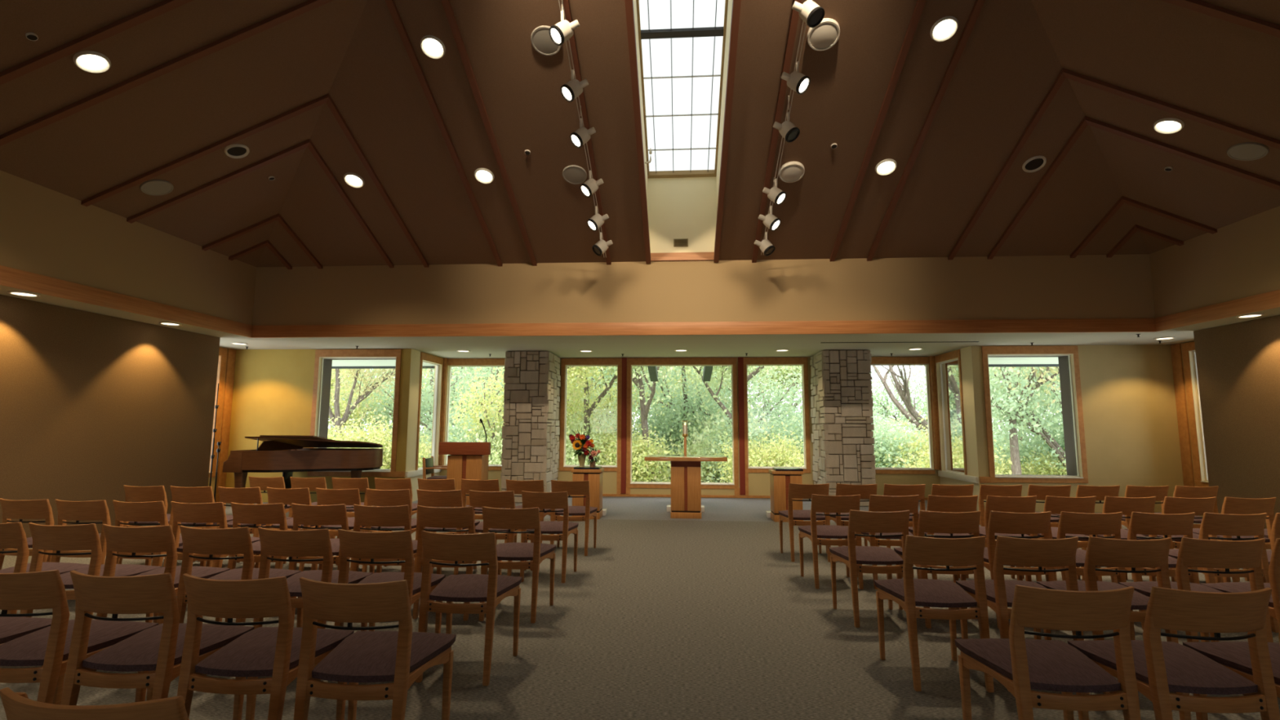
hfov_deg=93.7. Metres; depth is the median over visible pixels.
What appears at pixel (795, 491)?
wooden chair
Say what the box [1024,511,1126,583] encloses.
wooden chair
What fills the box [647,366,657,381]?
rafter
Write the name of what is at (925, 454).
shrub
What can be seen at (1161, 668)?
wooden chair
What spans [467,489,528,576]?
wooden chair
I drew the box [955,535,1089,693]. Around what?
wooden chair
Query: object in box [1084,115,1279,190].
trim
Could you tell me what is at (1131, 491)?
wooden chair
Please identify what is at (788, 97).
track rail
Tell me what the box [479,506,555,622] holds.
wooden chair
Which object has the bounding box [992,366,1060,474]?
tree
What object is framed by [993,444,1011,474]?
shrub
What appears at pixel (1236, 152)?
grille
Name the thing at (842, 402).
stone column
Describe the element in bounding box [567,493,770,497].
baseboard
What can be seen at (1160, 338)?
recessed light
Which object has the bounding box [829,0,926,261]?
trim
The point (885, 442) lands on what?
shrub
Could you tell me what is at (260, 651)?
wooden chair
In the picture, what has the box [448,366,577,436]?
shrub
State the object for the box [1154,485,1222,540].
wooden chair
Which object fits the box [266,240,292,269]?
trim
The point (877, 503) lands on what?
wooden chair
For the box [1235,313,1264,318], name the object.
recessed light
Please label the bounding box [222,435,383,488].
grand piano
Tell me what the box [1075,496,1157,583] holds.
wooden chair
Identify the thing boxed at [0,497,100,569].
wooden chair
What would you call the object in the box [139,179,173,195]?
ceiling speaker
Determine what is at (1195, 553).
wooden chair
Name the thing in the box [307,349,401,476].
window
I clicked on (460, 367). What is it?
tree
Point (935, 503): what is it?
wooden chair
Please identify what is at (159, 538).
wooden chair
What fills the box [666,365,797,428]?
tree
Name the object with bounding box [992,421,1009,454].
shrub
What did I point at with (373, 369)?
tree
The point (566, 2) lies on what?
trim
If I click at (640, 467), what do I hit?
shrub
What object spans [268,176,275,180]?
plate
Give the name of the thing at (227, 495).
wooden chair
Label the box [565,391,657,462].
shrub
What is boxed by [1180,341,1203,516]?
wall
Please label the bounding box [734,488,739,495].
trim
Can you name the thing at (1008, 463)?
shrub
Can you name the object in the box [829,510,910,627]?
wooden chair
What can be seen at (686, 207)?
wall
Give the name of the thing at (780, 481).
pedestal
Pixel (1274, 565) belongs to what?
wooden chair
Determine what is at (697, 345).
ceiling
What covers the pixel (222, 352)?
window
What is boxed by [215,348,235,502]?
trim
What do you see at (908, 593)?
wooden chair
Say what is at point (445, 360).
trim
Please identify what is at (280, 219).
trim
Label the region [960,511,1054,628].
wooden chair
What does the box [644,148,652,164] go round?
pipe
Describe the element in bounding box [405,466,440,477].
trim
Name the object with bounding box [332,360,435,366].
sky
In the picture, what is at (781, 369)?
tree
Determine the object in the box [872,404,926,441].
shrub
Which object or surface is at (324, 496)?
wooden chair
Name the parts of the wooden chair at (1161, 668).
leg, rail, leg, seat, leg, rod, backrest, rail, rail, leg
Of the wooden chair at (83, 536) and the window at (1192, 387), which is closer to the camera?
the wooden chair at (83, 536)
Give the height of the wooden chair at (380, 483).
0.815 m
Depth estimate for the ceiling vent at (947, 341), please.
10.16 m
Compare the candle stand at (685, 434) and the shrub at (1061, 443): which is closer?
the candle stand at (685, 434)
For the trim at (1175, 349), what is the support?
attached to the wall at (1190, 341)
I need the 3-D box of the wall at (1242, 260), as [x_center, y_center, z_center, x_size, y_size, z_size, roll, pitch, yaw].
[7.358,-1.910,2.011,0.200,1.030,14.190,0,-6,4]
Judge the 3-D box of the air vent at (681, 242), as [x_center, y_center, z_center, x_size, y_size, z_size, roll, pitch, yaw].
[0.655,-1.879,9.606,0.230,0.130,0.016,0,-6,4]
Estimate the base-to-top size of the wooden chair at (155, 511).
0.815 m
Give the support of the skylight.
attached to the wall at (686, 207)
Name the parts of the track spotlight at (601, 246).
knob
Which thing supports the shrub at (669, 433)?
on the terrain
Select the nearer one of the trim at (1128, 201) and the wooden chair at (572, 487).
the wooden chair at (572, 487)
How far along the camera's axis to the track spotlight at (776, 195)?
7.75 m
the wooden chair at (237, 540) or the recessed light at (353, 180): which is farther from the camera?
the recessed light at (353, 180)
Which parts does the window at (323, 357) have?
sill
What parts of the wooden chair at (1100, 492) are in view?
backrest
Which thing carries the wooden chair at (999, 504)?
on the floor
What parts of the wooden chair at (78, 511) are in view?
leg, rail, backrest, rod, leg, leg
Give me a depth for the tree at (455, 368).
26.92 m
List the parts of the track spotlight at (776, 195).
knob, stem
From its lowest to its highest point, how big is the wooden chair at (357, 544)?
0.815 m
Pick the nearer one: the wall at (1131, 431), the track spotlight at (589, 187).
the track spotlight at (589, 187)
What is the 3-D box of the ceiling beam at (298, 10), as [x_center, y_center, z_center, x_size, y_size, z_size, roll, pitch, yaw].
[-4.606,-2.886,5.885,4.195,1.817,0.070,0,-6,4]
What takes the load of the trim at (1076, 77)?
attached to the ceiling at (353, 52)
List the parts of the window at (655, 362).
sill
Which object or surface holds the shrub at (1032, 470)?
on the terrain
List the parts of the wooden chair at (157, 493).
leg, rail, backrest, seat, leg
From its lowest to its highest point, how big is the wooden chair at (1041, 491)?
0.815 m
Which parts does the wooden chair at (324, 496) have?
leg, backrest, rail, seat, leg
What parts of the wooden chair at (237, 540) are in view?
leg, rail, backrest, rod, leg, seat, leg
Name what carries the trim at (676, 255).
attached to the wall at (1085, 286)
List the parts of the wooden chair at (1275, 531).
leg, seat, leg, backrest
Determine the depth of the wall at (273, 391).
11.31 m
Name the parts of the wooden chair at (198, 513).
leg, rail, backrest, rod, leg, seat, leg, leg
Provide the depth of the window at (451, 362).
12.75 m
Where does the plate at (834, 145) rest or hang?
attached to the ceiling at (353, 52)
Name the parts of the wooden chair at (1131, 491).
rail, leg, backrest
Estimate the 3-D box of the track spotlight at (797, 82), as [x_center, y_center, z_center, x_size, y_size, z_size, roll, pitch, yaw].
[1.650,-2.989,6.359,0.297,0.354,0.195,-2,-7,21]
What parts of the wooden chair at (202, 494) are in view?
leg, backrest, seat, leg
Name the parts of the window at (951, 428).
frame, pane, sill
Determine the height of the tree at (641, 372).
13.039 m
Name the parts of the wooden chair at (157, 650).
leg, rail, rail, backrest, rod, leg, leg, seat, rail, leg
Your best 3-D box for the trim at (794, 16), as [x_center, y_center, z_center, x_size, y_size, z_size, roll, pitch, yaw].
[1.612,-3.149,6.680,0.070,2.564,5.975,0,-6,4]
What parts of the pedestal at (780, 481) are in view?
foot plate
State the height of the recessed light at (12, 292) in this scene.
0.014 m
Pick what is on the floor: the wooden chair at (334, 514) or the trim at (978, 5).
the wooden chair at (334, 514)
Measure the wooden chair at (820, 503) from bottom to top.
0.815 m
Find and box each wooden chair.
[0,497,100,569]
[0,522,89,613]
[0,569,159,704]
[0,616,52,666]
[0,687,189,719]
[21,522,161,622]
[50,498,151,565]
[61,570,254,719]
[96,524,230,624]
[112,500,206,566]
[117,484,199,565]
[163,485,239,567]
[170,501,260,568]
[177,525,301,626]
[177,573,354,719]
[212,486,291,568]
[227,502,318,570]
[248,475,303,528]
[253,527,373,667]
[265,487,335,571]
[288,476,326,528]
[288,502,374,573]
[293,577,456,719]
[311,488,382,570]
[329,477,385,538]
[333,528,445,633]
[351,504,433,573]
[361,488,431,572]
[373,477,417,531]
[413,488,479,574]
[413,505,475,621]
[415,478,469,533]
[415,530,522,685]
[461,479,506,543]
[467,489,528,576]
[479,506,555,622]
[504,479,551,542]
[520,490,578,582]
[550,480,597,555]
[778,483,831,562]
[798,493,863,589]
[823,483,879,562]
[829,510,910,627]
[857,494,920,589]
[874,534,994,692]
[883,484,925,548]
[893,510,980,628]
[908,494,977,579]
[918,484,973,516]
[954,584,1141,719]
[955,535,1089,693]
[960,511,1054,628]
[965,495,1041,581]
[977,484,1022,546]
[1022,495,1102,581]
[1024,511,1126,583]
[1026,484,1071,527]
[1036,536,1178,693]
[1051,484,1121,550]
[1067,586,1279,719]
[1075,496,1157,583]
[1095,511,1199,630]
[1100,484,1173,549]
[1118,537,1277,697]
[1124,496,1223,582]
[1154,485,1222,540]
[1155,512,1279,632]
[1182,630,1279,719]
[1188,497,1275,582]
[1200,537,1279,641]
[1222,512,1279,582]
[1243,528,1268,581]
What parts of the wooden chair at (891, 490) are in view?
backrest, rail, seat, leg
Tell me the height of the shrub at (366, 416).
3.959 m
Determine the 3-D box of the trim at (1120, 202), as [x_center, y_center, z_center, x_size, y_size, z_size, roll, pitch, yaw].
[6.578,-1.891,8.635,0.070,0.540,1.155,0,-6,4]
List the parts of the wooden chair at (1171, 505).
seat, leg, rail, backrest, leg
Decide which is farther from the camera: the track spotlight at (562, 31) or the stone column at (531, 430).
the stone column at (531, 430)
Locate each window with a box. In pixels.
[208,346,227,477]
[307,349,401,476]
[415,351,443,470]
[442,358,504,470]
[559,358,622,471]
[626,357,738,488]
[743,357,810,473]
[871,356,935,474]
[928,349,967,475]
[981,346,1088,483]
[1181,341,1208,486]
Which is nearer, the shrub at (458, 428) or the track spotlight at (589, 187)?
the track spotlight at (589, 187)
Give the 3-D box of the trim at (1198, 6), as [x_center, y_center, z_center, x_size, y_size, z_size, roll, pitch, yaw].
[5.366,-2.923,5.219,4.195,1.817,0.070,0,-6,4]
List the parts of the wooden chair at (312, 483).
leg, backrest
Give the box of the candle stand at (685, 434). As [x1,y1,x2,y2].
[682,421,688,454]
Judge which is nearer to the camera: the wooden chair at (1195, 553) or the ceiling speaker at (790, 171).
the wooden chair at (1195, 553)
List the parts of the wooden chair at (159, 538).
leg, backrest, rod, leg, leg, seat, leg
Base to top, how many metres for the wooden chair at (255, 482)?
0.815 m
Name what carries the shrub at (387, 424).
on the terrain
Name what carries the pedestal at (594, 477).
on the floor
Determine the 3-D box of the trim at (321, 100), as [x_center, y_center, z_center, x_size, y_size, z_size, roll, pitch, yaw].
[-5.139,-2.489,7.117,2.965,1.300,0.070,0,-6,4]
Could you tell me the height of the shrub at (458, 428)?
3.962 m
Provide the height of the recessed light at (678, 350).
0.014 m
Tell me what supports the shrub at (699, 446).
on the terrain
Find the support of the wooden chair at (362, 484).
on the floor
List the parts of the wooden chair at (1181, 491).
seat, backrest, rail, leg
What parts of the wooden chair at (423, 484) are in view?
backrest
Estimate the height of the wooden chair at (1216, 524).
0.815 m
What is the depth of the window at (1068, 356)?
10.43 m
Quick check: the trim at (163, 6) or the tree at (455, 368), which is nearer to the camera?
the trim at (163, 6)
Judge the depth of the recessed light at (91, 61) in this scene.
5.54 m
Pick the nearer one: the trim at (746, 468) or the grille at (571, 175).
the grille at (571, 175)
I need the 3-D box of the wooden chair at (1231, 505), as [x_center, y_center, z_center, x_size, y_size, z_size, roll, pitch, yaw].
[5.359,1.631,5.429,0.489,0.815,0.557,0,-6,1]
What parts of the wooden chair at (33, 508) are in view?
leg, rail, backrest, rod, leg, leg, seat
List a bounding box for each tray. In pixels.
[573,466,601,469]
[772,467,803,471]
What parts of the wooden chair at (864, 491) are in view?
seat, leg, rail, backrest, leg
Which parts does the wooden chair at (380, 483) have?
backrest, leg, seat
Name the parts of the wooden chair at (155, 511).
leg, rail, backrest, rod, leg, seat, leg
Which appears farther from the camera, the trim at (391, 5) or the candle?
the candle
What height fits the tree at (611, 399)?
5.630 m
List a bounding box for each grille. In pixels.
[26,35,37,39]
[142,182,171,194]
[564,167,585,182]
[780,164,803,181]
[809,22,838,48]
[1229,145,1266,159]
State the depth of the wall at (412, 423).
11.34 m
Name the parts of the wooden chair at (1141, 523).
leg, leg, rod, backrest, rail, seat, leg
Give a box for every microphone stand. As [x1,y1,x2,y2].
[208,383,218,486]
[213,441,221,502]
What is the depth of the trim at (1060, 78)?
7.55 m
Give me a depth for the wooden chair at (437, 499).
5.61 m
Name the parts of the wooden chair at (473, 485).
leg, rail, backrest, seat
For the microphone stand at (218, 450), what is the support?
on the floor
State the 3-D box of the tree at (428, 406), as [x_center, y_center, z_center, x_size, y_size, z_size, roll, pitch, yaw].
[-6.545,0.637,22.429,9.318,9.410,6.914,-1,-6,7]
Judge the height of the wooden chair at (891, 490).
0.815 m
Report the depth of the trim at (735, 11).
7.13 m
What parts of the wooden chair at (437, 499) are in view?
leg, backrest, rail, seat, leg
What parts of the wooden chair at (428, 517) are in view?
leg, leg, rail, backrest, rod, leg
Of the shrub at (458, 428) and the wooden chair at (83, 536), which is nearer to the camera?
the wooden chair at (83, 536)
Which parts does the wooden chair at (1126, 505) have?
leg, seat, backrest, leg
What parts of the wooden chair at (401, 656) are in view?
leg, rail, leg, backrest, rod, seat, leg, rail, leg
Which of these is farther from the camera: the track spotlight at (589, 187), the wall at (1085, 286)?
the wall at (1085, 286)
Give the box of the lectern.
[438,418,490,505]
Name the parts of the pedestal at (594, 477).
foot plate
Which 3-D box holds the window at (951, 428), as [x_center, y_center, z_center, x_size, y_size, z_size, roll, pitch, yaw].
[5.912,1.000,11.444,0.206,2.284,1.174,0,-6,4]
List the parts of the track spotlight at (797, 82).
knob, stem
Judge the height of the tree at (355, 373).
7.986 m
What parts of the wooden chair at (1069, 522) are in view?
leg, leg, seat, rod, backrest, rail, leg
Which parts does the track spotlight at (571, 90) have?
stem, knob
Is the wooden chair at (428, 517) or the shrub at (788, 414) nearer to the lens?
the wooden chair at (428, 517)
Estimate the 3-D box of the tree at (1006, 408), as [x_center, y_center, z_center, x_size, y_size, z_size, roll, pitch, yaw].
[11.915,0.284,18.775,8.386,9.011,6.223,2,-7,-16]
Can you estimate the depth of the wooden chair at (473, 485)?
6.76 m
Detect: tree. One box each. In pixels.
[328,366,497,434]
[328,368,394,439]
[328,368,434,435]
[330,368,430,434]
[332,366,575,448]
[388,367,504,431]
[448,366,617,462]
[450,366,662,419]
[566,367,657,439]
[570,366,671,435]
[572,372,653,420]
[592,365,802,442]
[593,370,666,426]
[594,365,699,481]
[600,366,682,427]
[632,371,690,426]
[652,365,760,420]
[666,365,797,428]
[675,365,802,412]
[730,365,880,416]
[869,365,1006,432]
[872,365,928,435]
[886,365,1060,456]
[908,367,1057,441]
[920,366,1066,475]
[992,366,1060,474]
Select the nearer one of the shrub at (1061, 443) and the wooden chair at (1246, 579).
the wooden chair at (1246, 579)
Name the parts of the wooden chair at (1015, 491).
leg, backrest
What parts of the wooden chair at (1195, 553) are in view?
leg, seat, leg, leg, rod, backrest, leg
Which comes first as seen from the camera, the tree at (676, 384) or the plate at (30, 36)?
the plate at (30, 36)
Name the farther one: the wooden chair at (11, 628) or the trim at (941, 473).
the trim at (941, 473)
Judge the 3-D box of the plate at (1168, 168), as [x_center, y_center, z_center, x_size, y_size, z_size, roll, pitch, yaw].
[6.408,-2.317,7.275,0.078,0.052,0.076,-1,-7,9]
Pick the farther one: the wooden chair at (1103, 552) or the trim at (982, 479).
the trim at (982, 479)
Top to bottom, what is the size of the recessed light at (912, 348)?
0.014 m
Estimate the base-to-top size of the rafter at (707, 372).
0.460 m
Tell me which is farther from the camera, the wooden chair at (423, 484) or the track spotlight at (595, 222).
the track spotlight at (595, 222)
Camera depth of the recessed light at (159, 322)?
8.56 m
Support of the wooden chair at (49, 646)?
on the floor
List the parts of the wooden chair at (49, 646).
rail, rod, backrest, leg, leg, seat, rail, leg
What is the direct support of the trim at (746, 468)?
attached to the wall at (758, 482)
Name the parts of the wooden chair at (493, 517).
leg, leg, rail, backrest, rod, seat, leg, rail, leg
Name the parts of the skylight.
frame, frame, frame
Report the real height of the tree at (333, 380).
6.156 m
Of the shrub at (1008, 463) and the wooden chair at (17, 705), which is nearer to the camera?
the wooden chair at (17, 705)
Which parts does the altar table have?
foot plate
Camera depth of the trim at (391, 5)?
7.26 m
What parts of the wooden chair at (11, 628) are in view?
seat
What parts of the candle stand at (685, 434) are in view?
post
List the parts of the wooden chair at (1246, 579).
leg, seat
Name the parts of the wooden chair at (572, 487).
leg, leg, rail, backrest, seat, rod, leg, rail, leg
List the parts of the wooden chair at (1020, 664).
leg, rail, leg, seat, leg, rod, backrest, rail, leg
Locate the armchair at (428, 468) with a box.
[422,456,447,479]
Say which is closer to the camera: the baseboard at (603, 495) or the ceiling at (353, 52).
the ceiling at (353, 52)
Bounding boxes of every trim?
[0,0,193,84]
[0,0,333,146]
[0,265,252,337]
[80,93,328,206]
[126,138,310,222]
[201,213,279,250]
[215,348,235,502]
[228,240,267,260]
[251,318,1155,337]
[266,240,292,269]
[277,214,323,269]
[307,139,394,267]
[326,94,428,267]
[331,365,435,368]
[385,0,502,266]
[388,471,404,477]
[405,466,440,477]
[439,358,448,465]
[440,0,537,266]
[560,0,611,264]
[617,466,621,493]
[621,357,626,493]
[624,0,650,263]
[626,486,630,493]
[650,252,714,261]
[713,0,741,262]
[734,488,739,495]
[737,357,745,494]
[745,467,748,495]
[751,0,801,262]
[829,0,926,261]
[866,0,985,261]
[937,470,978,483]
[947,68,1066,259]
[979,476,997,483]
[986,116,1087,259]
[988,364,1058,367]
[1062,68,1279,149]
[1070,195,1124,257]
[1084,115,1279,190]
[1106,224,1137,257]
[1122,195,1217,234]
[1135,224,1183,245]
[1155,289,1279,332]
[1160,0,1279,37]
[1170,343,1197,515]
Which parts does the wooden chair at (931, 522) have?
seat, leg, rail, leg, rod, backrest, rail, leg, leg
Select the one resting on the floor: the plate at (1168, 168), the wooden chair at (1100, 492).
the wooden chair at (1100, 492)
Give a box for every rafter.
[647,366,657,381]
[702,365,713,381]
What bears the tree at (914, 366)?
on the terrain
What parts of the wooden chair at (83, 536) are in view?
leg, backrest, rod, rail, leg, seat, leg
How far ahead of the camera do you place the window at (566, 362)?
12.51 m
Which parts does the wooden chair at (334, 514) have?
leg, rail, backrest, rod, leg, seat, leg, leg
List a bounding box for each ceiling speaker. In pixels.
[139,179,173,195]
[530,25,561,55]
[562,164,586,184]
[778,161,804,182]
[806,17,839,50]
[1226,142,1269,160]
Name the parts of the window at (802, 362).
sill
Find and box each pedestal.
[571,467,607,519]
[765,469,803,522]
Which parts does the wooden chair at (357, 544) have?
leg, leg, backrest, rod, seat, leg, rail, leg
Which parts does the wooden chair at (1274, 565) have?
leg, seat, rail, leg, backrest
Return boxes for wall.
[0,170,256,325]
[208,346,227,502]
[225,348,411,502]
[252,253,1155,325]
[404,348,443,502]
[431,356,939,497]
[633,0,732,261]
[936,346,979,511]
[971,344,1183,512]
[1149,205,1279,318]
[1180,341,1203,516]
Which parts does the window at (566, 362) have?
sill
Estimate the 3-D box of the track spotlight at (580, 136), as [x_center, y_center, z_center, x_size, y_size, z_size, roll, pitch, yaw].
[-0.675,-2.673,7.065,0.297,0.354,0.196,2,-7,-14]
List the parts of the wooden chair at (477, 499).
backrest, rail, seat, leg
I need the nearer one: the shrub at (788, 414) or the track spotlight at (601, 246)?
the track spotlight at (601, 246)
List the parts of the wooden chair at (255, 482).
backrest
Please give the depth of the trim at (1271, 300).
7.88 m
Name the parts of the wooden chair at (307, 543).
leg, backrest, rod, rail, leg, leg, seat, leg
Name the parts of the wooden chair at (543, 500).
leg, rail, backrest, rod, seat, leg, rail, leg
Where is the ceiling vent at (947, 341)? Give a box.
[821,341,978,342]
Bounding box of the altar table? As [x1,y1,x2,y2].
[644,454,727,518]
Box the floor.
[0,496,1279,719]
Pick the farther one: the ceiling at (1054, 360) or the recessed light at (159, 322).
the ceiling at (1054, 360)
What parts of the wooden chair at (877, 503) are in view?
rail, leg, seat, rail, backrest, leg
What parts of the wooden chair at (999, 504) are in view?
leg, seat, backrest, leg, leg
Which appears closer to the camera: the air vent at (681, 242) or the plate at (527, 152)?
the plate at (527, 152)
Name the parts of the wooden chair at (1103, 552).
leg, seat, leg, rod, backrest, rail, leg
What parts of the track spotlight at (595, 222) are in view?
stem, knob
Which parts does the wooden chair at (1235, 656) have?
leg, seat, rail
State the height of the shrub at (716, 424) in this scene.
3.582 m
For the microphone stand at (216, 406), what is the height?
2.160 m
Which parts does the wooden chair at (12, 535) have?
rod, backrest, leg, seat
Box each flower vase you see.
[568,426,595,466]
[583,448,602,466]
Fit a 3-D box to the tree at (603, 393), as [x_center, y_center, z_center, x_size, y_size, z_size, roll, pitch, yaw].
[-2.081,0.282,20.002,8.064,9.346,8.284,2,-7,-17]
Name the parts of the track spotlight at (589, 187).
stem, knob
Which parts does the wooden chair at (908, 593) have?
leg, rail, leg, seat, rod, backrest, rail, leg, leg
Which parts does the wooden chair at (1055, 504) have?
leg, seat, backrest, rail, leg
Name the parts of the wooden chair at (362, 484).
backrest, rail, seat, leg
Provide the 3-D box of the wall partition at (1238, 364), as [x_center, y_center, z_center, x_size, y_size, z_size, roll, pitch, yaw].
[7.847,0.271,2.382,0.140,2.854,12.830,0,-6,4]
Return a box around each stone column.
[500,351,560,502]
[809,350,875,506]
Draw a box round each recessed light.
[7,290,39,297]
[72,50,111,73]
[158,321,182,325]
[223,143,249,158]
[230,342,248,345]
[343,172,364,187]
[420,35,445,58]
[456,350,470,351]
[474,168,494,183]
[579,350,592,351]
[674,349,688,351]
[775,349,789,351]
[875,159,897,175]
[907,347,923,350]
[929,16,958,41]
[1022,155,1046,172]
[1153,117,1184,133]
[1154,337,1175,339]
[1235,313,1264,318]
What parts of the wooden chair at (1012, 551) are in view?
leg, rail, seat, leg, rail, rod, backrest, leg, leg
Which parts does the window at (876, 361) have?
sill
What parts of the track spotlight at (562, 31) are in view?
stem, knob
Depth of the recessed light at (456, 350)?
11.50 m
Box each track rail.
[558,0,606,257]
[760,0,807,255]
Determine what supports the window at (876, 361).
in the wall at (758, 482)
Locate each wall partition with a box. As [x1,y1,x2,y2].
[0,294,220,537]
[1193,315,1279,528]
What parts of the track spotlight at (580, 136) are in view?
stem, knob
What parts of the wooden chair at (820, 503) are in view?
leg, rail, leg, seat, rod, backrest, rail, leg, leg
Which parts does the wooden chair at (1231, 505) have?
leg, seat, backrest, rail, leg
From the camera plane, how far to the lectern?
10.03 m
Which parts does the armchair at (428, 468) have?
leg, backrest, armrest, seat, armrest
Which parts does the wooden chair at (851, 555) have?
leg, rail, leg, seat, rod, rail, backrest, leg, leg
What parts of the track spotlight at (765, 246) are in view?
knob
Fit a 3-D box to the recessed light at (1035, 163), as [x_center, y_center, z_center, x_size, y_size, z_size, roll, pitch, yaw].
[5.033,-2.496,7.659,0.265,0.129,0.250,0,-6,-2]
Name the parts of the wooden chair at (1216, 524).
seat, leg, leg, rod, backrest, rail, leg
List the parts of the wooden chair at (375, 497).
leg, rail, backrest, seat, leg, rail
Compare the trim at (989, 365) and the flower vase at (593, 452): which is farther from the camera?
the trim at (989, 365)
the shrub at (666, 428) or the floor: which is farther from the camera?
the shrub at (666, 428)
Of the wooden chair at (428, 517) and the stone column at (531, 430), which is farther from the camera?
the stone column at (531, 430)
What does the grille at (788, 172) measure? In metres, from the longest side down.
0.287 x 0.287 x 0.060 m
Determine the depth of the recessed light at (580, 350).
11.44 m
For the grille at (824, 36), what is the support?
attached to the ceiling speaker at (823, 37)
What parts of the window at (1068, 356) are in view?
sill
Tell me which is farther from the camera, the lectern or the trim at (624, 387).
the trim at (624, 387)
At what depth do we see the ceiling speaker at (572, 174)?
8.02 m
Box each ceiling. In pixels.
[0,0,1279,266]
[0,284,1279,358]
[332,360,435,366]
[987,356,1058,364]
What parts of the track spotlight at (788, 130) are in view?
knob, stem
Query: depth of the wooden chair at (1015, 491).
6.34 m
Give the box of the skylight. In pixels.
[635,0,728,178]
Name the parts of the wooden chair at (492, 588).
leg, leg, rail, backrest, rod, seat, leg, rail, leg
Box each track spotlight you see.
[548,9,579,45]
[560,69,588,102]
[569,118,595,147]
[579,169,603,197]
[586,205,608,231]
[591,231,613,256]
[754,231,775,256]
[758,205,781,231]
[762,177,786,204]
[773,111,799,142]
[780,61,810,94]
[791,0,824,27]
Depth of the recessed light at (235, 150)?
7.33 m
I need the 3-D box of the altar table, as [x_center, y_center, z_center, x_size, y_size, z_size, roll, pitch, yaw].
[0.746,2.042,9.805,1.280,0.944,1.100,0,-6,4]
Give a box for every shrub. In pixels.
[326,407,451,469]
[347,423,427,466]
[351,422,431,447]
[352,416,431,445]
[417,386,502,462]
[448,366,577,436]
[457,416,610,465]
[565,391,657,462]
[578,413,684,482]
[583,380,731,481]
[649,392,786,482]
[653,433,704,480]
[657,438,728,482]
[662,423,720,477]
[688,389,804,482]
[706,420,804,482]
[708,404,803,482]
[750,390,906,435]
[800,401,928,467]
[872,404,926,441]
[874,410,1012,474]
[991,402,1066,475]
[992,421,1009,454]
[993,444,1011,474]
[994,442,1010,473]
[994,458,1008,474]
[996,440,1066,475]
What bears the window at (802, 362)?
in the wall at (758, 482)
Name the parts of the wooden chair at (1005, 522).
leg, rail, leg, seat, leg, rod, backrest, rail, leg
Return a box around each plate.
[25,32,38,40]
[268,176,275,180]
[524,149,530,155]
[831,142,837,149]
[1164,166,1173,171]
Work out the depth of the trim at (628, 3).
7.16 m
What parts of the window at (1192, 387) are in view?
frame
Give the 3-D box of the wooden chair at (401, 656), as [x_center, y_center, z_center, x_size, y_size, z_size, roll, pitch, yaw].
[-1.094,1.276,2.490,0.489,0.815,0.557,0,-6,5]
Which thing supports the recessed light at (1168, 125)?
in the ceiling at (353, 52)
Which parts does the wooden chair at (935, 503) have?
leg, seat, backrest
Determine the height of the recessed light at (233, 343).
0.014 m
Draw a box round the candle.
[682,425,687,434]
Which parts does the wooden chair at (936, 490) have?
backrest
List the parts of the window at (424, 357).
frame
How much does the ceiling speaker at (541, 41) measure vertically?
0.149 m
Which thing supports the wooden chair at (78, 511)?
on the floor
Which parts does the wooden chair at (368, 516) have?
leg, leg, rail, backrest, rod, leg, seat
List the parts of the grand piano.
leg, frame, lid, leg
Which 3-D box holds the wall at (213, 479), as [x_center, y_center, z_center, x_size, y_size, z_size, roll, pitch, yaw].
[-8.401,0.265,2.880,0.150,2.856,17.050,0,-6,4]
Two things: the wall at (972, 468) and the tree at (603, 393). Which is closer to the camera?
the wall at (972, 468)
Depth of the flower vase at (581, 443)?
9.43 m
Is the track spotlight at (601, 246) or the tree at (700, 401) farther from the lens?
the tree at (700, 401)
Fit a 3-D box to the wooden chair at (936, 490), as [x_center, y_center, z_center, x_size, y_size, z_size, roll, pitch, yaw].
[3.334,1.750,6.548,0.489,0.815,0.557,0,-6,2]
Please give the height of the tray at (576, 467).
0.030 m
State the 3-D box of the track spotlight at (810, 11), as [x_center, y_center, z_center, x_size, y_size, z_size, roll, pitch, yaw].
[1.605,-3.350,5.718,0.295,0.352,0.195,-2,-7,21]
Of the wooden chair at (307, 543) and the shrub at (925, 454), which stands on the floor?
the wooden chair at (307, 543)
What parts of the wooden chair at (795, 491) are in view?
leg, rail, leg, seat, rod, backrest, rail, leg, leg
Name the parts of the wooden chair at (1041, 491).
seat, backrest, rail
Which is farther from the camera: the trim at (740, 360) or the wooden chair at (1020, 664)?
the trim at (740, 360)
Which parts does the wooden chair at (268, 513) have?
leg, rail, seat, backrest, rod, leg, leg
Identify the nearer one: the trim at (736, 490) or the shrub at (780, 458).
the trim at (736, 490)
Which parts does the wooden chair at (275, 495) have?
leg, rail, backrest, seat, leg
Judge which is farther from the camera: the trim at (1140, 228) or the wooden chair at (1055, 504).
the trim at (1140, 228)
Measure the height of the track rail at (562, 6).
2.780 m
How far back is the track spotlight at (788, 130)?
6.86 m
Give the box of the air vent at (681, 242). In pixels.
[673,238,688,246]
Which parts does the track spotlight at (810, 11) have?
knob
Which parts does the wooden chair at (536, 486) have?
backrest, seat, leg, rail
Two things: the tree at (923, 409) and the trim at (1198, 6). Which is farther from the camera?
the tree at (923, 409)
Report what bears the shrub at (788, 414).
on the terrain
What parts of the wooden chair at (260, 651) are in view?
leg, rail, backrest, rod, leg, seat, leg, rail, leg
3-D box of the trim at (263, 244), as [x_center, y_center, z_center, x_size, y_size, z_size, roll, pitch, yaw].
[-6.152,-1.734,9.460,0.625,0.318,0.070,0,-6,4]
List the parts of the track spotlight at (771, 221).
knob, stem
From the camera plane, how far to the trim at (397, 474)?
10.98 m
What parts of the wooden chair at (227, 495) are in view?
leg, backrest, rail, leg, seat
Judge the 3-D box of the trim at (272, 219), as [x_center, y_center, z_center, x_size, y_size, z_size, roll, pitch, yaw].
[-5.923,-1.905,8.929,1.155,0.540,0.070,0,-6,4]
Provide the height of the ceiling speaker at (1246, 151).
0.149 m

